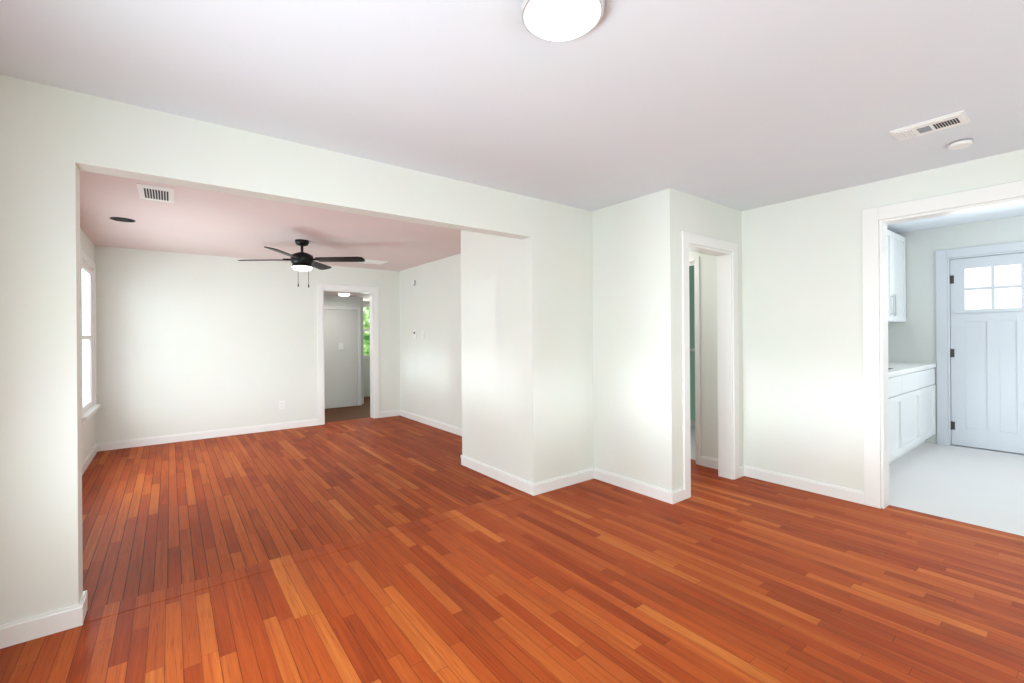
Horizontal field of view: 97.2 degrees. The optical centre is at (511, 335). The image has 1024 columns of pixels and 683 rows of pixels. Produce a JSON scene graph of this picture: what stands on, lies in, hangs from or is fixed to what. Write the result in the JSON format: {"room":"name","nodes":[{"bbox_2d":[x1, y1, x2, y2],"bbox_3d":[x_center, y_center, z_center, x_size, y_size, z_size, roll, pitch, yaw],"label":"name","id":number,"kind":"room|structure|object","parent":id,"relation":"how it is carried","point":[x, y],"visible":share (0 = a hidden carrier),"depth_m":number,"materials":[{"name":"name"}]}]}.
{"room":"empty living room","nodes":[
{"label":"empty living room","id":0,"kind":"room"},
{"bbox_2d":[80,228,95,462],"bbox_3d":[-3.511,0.136,3.443,0.120,2.280,4.050,0,0,-37],"label":"wall","id":1,"kind":"structure","parent":0,"point":[87,247],"depth_m":4.55,"materials":[{"name":"paint"}]},
{"bbox_2d":[82,444,97,474],"bbox_3d":[-3.413,1.231,3.436,0.014,0.090,3.902,0,0,-37],"label":"baseboard","id":2,"kind":"structure","parent":1,"relation":"attached to","point":[89,458],"depth_m":4.50,"materials":[{"name":"white paint"}]},
{"bbox_2d":[80,249,100,425],"bbox_3d":[-4.280,0.022,4.498,0.170,1.620,1.080,0,0,-37],"label":"window frame","id":3,"kind":"structure","parent":1,"relation":"in","point":[87,261],"depth_m":4.86,"materials":[{"name":"white paint"}]},
{"bbox_2d":[82,263,91,411],"bbox_3d":[-4.274,0.022,4.503,0.045,1.444,0.864,0,0,-37],"label":"window","id":4,"kind":"structure","parent":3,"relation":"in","point":[86,337],"depth_m":4.82,"materials":[{"name":"white paint"}]},
{"bbox_2d":[82,269,89,405],"bbox_3d":[-4.276,0.022,4.501,0.006,1.354,0.774,0,0,-37],"label":"window pane","id":5,"kind":"object","parent":4,"relation":"attached to","point":[85,319],"visible":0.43,"depth_m":4.62,"materials":[{"name":"glass"}]},
{"bbox_2d":[95,246,399,442],"bbox_3d":[-3.231,0.134,6.120,3.560,2.280,0.120,0,0,-37],"label":"wall","id":6,"kind":"structure","parent":0,"point":[188,343],"depth_m":5.64,"materials":[{"name":"paint"}]},
{"bbox_2d":[96,419,317,450],"bbox_3d":[-3.675,1.233,5.694,2.325,0.090,0.014,0,0,-37],"label":"baseboard","id":7,"kind":"structure","parent":6,"relation":"attached to","point":[113,445],"depth_m":5.57,"materials":[{"name":"white paint"}]},
{"bbox_2d":[279,401,284,409],"bbox_3d":[-3.122,0.944,6.117,0.072,0.116,0.011,0,0,-37],"label":"outlet","id":8,"kind":"object","parent":6,"relation":"attached to","point":[281,404],"visible":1,"depth_m":6.11,"materials":[{"name":"white plastic"}]},
{"bbox_2d":[317,284,378,424],"bbox_3d":[-2.437,0.266,6.713,0.890,2.005,0.140,0,0,-37],"label":"door frame","id":9,"kind":"structure","parent":6,"relation":"attached to","point":[372,292],"depth_m":6.77,"materials":[{"name":"white paint"}]},
{"bbox_2d":[379,410,399,417],"bbox_3d":[-1.901,1.219,7.038,0.345,0.090,0.014,0,0,-37],"label":"baseboard","id":10,"kind":"structure","parent":6,"relation":"attached to","point":[389,413],"depth_m":7.03,"materials":[{"name":"white paint"}]},
{"bbox_2d":[80,171,460,270],"bbox_3d":[-2.081,-1.083,4.533,3.730,0.162,4.050,0,0,-37],"label":"ceiling","id":11,"kind":"structure","parent":0,"point":[197,221],"depth_m":4.27,"materials":[{"name":"paint"}]},
{"bbox_2d":[238,239,364,286],"bbox_3d":[-2.239,-0.763,4.819,0.997,0.500,0.997,0,0,45],"label":"ceiling fan","id":12,"kind":"object","parent":11,"relation":"hanging from","point":[302,261],"visible":1,"depth_m":4.77,"materials":[{"name":"black metal"}]},
{"bbox_2d":[0,74,593,624],"bbox_3d":[-0.814,0.041,2.871,3.730,2.430,0.120,0,0,-37],"label":"wall","id":13,"kind":"structure","parent":0,"point":[41,558],"depth_m":2.04,"materials":[{"name":"paint"}]},
{"bbox_2d":[0,603,82,648],"bbox_3d":[-2.016,1.220,1.869,0.349,0.090,0.014,0,0,-37],"label":"baseboard","id":14,"kind":"structure","parent":13,"relation":"attached to","point":[34,627],"depth_m":1.89,"materials":[{"name":"white paint"}]},
{"bbox_2d":[79,592,86,621],"bbox_3d":[-1.923,1.220,2.024,0.014,0.090,0.120,0,0,-37],"label":"baseboard","id":15,"kind":"structure","parent":13,"relation":"attached to","point":[83,599],"depth_m":2.03,"materials":[{"name":"white paint"}]},
{"bbox_2d":[532,468,594,495],"bbox_3d":[0.441,1.202,3.731,0.704,0.090,0.014,0,0,-37],"label":"baseboard","id":16,"kind":"structure","parent":13,"relation":"attached to","point":[541,487],"depth_m":3.70,"materials":[{"name":"white wood"}]},
{"bbox_2d":[324,295,361,408],"bbox_3d":[-3.691,0.293,7.590,2.280,1.970,0.120,0,0,-37],"label":"wall","id":17,"kind":"structure","parent":0,"point":[342,301],"depth_m":8.05,"materials":[{"name":"paint"}]},
{"bbox_2d":[324,309,357,407],"bbox_3d":[-3.094,0.405,7.946,0.740,1.713,0.028,0,0,-37],"label":"door","id":18,"kind":"structure","parent":17,"relation":"in","point":[340,352],"depth_m":7.99,"materials":[{"name":"white paint"}]},
{"bbox_2d":[324,306,360,405],"bbox_3d":[-3.099,0.378,7.952,0.870,1.790,0.016,0,0,-37],"label":"door frame","id":19,"kind":"structure","parent":17,"relation":"attached to","point":[358,341],"depth_m":8.18,"materials":[{"name":"white paint"}]},
{"bbox_2d":[361,298,363,403],"bbox_3d":[-3.083,0.288,8.741,0.080,1.970,0.980,0,0,-37],"label":"door frame","id":20,"kind":"structure","parent":17,"relation":"attached to","point":[362,358],"depth_m":8.36,"materials":[{"name":"paint"}]},
{"bbox_2d":[324,291,369,301],"bbox_3d":[-3.148,-0.771,8.039,3.700,0.150,2.830,0,0,-37],"label":"ceiling","id":21,"kind":"structure","parent":0,"point":[364,296],"depth_m":7.73,"materials":[{"name":"paint"}]},
{"bbox_2d":[338,293,349,295],"bbox_3d":[-2.810,-0.679,7.560,0.180,0.040,0.180,0,0,-37],"label":"ceiling light","id":22,"kind":"object","parent":21,"relation":"in","point":[343,294],"visible":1,"depth_m":7.49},
{"bbox_2d":[363,302,369,396],"bbox_3d":[-2.875,0.287,9.576,1.420,1.970,0.100,0,0,-37],"label":"wall","id":23,"kind":"structure","parent":0,"point":[366,377],"depth_m":9.40,"materials":[{"name":"paint"}]},
{"bbox_2d":[363,304,369,357],"bbox_3d":[-2.959,-0.088,9.452,0.840,1.120,0.060,0,0,-37],"label":"window","id":24,"kind":"structure","parent":23,"relation":"in","point":[366,328],"depth_m":9.42,"materials":[{"name":"clear glass"}]},
{"bbox_2d":[399,253,461,428],"bbox_3d":[-0.868,0.117,6.048,0.120,2.280,3.090,0,0,-37],"label":"wall","id":25,"kind":"structure","parent":0,"point":[430,366],"depth_m":6.25,"materials":[{"name":"paint"}]},
{"bbox_2d":[413,330,416,337],"bbox_3d":[-1.436,-0.019,6.678,0.023,0.120,0.085,0,0,-37],"label":"thermostat","id":26,"kind":"object","parent":25,"relation":"attached to","point":[414,333],"visible":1,"depth_m":6.66,"materials":[{"name":"white plastic"}]},
{"bbox_2d":[400,410,461,435],"bbox_3d":[-0.881,1.212,5.965,0.014,0.090,2.956,0,0,-37],"label":"baseboard","id":27,"kind":"structure","parent":25,"relation":"attached to","point":[440,425],"depth_m":6.23,"materials":[{"name":"white paint"}]},
{"bbox_2d":[461,230,523,479],"bbox_3d":[0.052,0.110,4.204,0.640,2.280,0.960,0,0,-37],"label":"wall","id":28,"kind":"structure","parent":0,"point":[492,346],"depth_m":3.97,"materials":[{"name":"paint"}]},
{"bbox_2d":[460,455,532,494],"bbox_3d":[-0.168,1.206,3.965,0.014,0.090,1.094,0,0,-37],"label":"baseboard","id":29,"kind":"structure","parent":28,"relation":"attached to","point":[505,478],"depth_m":3.88,"materials":[{"name":"white wood"}]},
{"bbox_2d":[0,396,1023,682],"bbox_3d":[-0.006,1.274,5.145,7.750,0.052,11.220,0,0,-37],"label":"floor","id":30,"kind":"structure","parent":0,"point":[714,578],"depth_m":2.37,"materials":[{"name":"brown wood"}]},
{"bbox_2d":[888,370,907,463],"bbox_3d":[3.239,0.796,4.289,0.790,0.860,0.598,0,0,-37],"label":"base cabinet","id":31,"kind":"object","parent":30,"relation":"on","point":[898,383],"depth_m":4.20,"materials":[{"name":"white paint"}]},
{"bbox_2d":[888,362,935,373],"bbox_3d":[3.502,0.344,4.490,2.692,0.040,0.600,0,0,-37],"label":"countertop","id":32,"kind":"structure","parent":31,"relation":"on","point":[900,366],"depth_m":4.69,"materials":[{"name":"white stone"}]},
{"bbox_2d":[888,366,895,369],"bbox_3d":[3.348,0.417,4.369,0.700,0.183,0.406,0,0,-37],"label":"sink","id":33,"kind":"object","parent":32,"relation":"in","point":[889,367],"depth_m":4.49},
{"bbox_2d":[908,370,923,451],"bbox_3d":[3.770,0.792,4.691,0.790,0.860,0.598,0,0,-37],"label":"base cabinet","id":34,"kind":"object","parent":30,"relation":"on","point":[912,412],"depth_m":4.58,"materials":[{"name":"white paint"}]},
{"bbox_2d":[924,366,935,442],"bbox_3d":[4.281,0.788,5.079,0.742,0.860,0.598,0,0,-37],"label":"base cabinet","id":35,"kind":"object","parent":30,"relation":"on","point":[929,371],"depth_m":4.93,"materials":[{"name":"white paint"}]},
{"bbox_2d":[0,0,1023,210],"bbox_3d":[0.966,-1.123,1.504,4.930,0.128,4.220,0,0,-37],"label":"ceiling","id":36,"kind":"structure","parent":0,"point":[741,105],"depth_m":1.93,"materials":[{"name":"paint"}]},
{"bbox_2d":[520,0,604,40],"bbox_3d":[0.164,-1.054,1.479,0.274,0.056,0.274,0,0,-37],"label":"led ceiling light","id":37,"kind":"object","parent":36,"relation":"attached to","point":[557,20],"visible":1,"depth_m":1.47,"materials":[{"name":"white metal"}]},
{"bbox_2d":[592,192,657,486],"bbox_3d":[0.953,0.078,3.727,0.120,2.330,0.650,0,0,-37],"label":"wall","id":38,"kind":"structure","parent":0,"point":[624,339],"depth_m":3.66,"materials":[{"name":"paint"}]},
{"bbox_2d":[594,468,670,503],"bbox_3d":[0.949,1.198,3.633,0.014,0.090,0.756,0,0,-37],"label":"baseboard","id":39,"kind":"structure","parent":38,"relation":"attached to","point":[655,492],"depth_m":3.60,"materials":[{"name":"white wood"}]},
{"bbox_2d":[656,188,742,490],"bbox_3d":[1.569,0.073,3.710,1.080,2.330,0.120,0,0,-37],"label":"wall","id":40,"kind":"structure","parent":0,"point":[677,212],"depth_m":3.40,"materials":[{"name":"white paint"}]},
{"bbox_2d":[671,487,684,503],"bbox_3d":[1.241,1.196,3.371,0.164,0.090,0.014,0,0,-37],"label":"baseboard","id":41,"kind":"structure","parent":40,"relation":"attached to","point":[677,495],"depth_m":3.36,"materials":[{"name":"white wood"}]},
{"bbox_2d":[681,231,738,498],"bbox_3d":[1.591,0.223,3.719,0.835,2.030,0.140,0,0,-37],"label":"door frame","id":42,"kind":"structure","parent":40,"relation":"attached to","point":[725,253],"depth_m":3.88,"materials":[{"name":"white paint"}]},
{"bbox_2d":[739,465,743,477],"bbox_3d":[2.006,1.190,3.951,0.105,0.090,0.014,0,0,-37],"label":"baseboard","id":43,"kind":"structure","parent":40,"relation":"attached to","point":[741,471],"depth_m":3.94,"materials":[{"name":"white wood"}]},
{"bbox_2d":[689,149,1023,491],"bbox_3d":[2.730,0.019,3.169,0.120,2.420,4.515,0,0,-37],"label":"wall","id":44,"kind":"structure","parent":0,"point":[802,327],"depth_m":3.58,"materials":[{"name":"paint"}]},
{"bbox_2d":[689,256,700,464],"bbox_3d":[1.590,0.243,4.666,0.140,1.990,0.830,0,0,-37],"label":"door frame","id":45,"kind":"structure","parent":44,"relation":"attached to","point":[696,262],"depth_m":4.31,"materials":[{"name":"white paint"}]},
{"bbox_2d":[701,456,717,469],"bbox_3d":[1.882,1.191,4.189,0.014,0.090,0.275,0,0,-37],"label":"baseboard","id":46,"kind":"structure","parent":44,"relation":"attached to","point":[709,462],"depth_m":4.22,"materials":[{"name":"white paint"}]},
{"bbox_2d":[744,466,863,504],"bbox_3d":[2.306,1.188,3.630,0.014,0.090,0.861,0,0,-37],"label":"baseboard","id":47,"kind":"structure","parent":44,"relation":"attached to","point":[843,493],"depth_m":3.58,"materials":[{"name":"white paint"}]},
{"bbox_2d":[862,180,1023,508],"bbox_3d":[3.180,0.154,2.565,0.142,2.145,1.900,0,0,-37],"label":"door frame","id":48,"kind":"structure","parent":44,"relation":"attached to","point":[876,221],"depth_m":3.21,"materials":[{"name":"white paint"}]},
{"bbox_2d":[887,203,1023,233],"bbox_3d":[4.305,-1.252,3.513,2.820,0.100,3.390,0,0,-37],"label":"ceiling","id":49,"kind":"structure","parent":0,"point":[973,216],"depth_m":4.68,"materials":[{"name":"paint"}]},
{"bbox_2d":[888,215,1023,443],"bbox_3d":[5.390,-0.001,4.328,0.120,2.420,3.150,0,0,-37],"label":"wall","id":50,"kind":"structure","parent":0,"point":[912,339],"depth_m":5.12,"materials":[{"name":"paint"}]},
{"bbox_2d":[887,229,905,322],"bbox_3d":[4.019,-0.645,5.046,1.184,0.990,0.348,0,0,-37],"label":"upper cabinet","id":51,"kind":"object","parent":50,"relation":"attached to","point":[896,277],"visible":0.27,"depth_m":4.98,"materials":[{"name":"white paint"}]},
{"bbox_2d":[936,241,1023,444],"bbox_3d":[5.127,0.132,4.662,0.138,2.160,1.080,0,0,-37],"label":"door frame","id":52,"kind":"structure","parent":50,"relation":"attached to","point":[943,333],"depth_m":4.99,"materials":[{"name":"grey paint"}]},
{"bbox_2d":[950,253,1023,453],"bbox_3d":[5.102,0.181,4.649,0.103,2.037,0.869,0,0,-37],"label":"back door","id":53,"kind":"structure","parent":50,"relation":"in","point":[987,345],"depth_m":4.76,"materials":[{"name":"grey paint"}]},
{"bbox_3d":[2.709,0.065,5.947,0.100,2.330,2.430,0,0,-37],"label":"wall","id":54,"kind":"structure","parent":0,"visible":0},
{"bbox_2d":[689,265,694,425],"bbox_3d":[2.462,0.071,6.155,0.038,2.320,1.000,0,0,-37],"label":"window","id":55,"kind":"structure","parent":54,"relation":"in","point":[692,345],"depth_m":6.17,"materials":[{"name":"white paint"}]}
]}

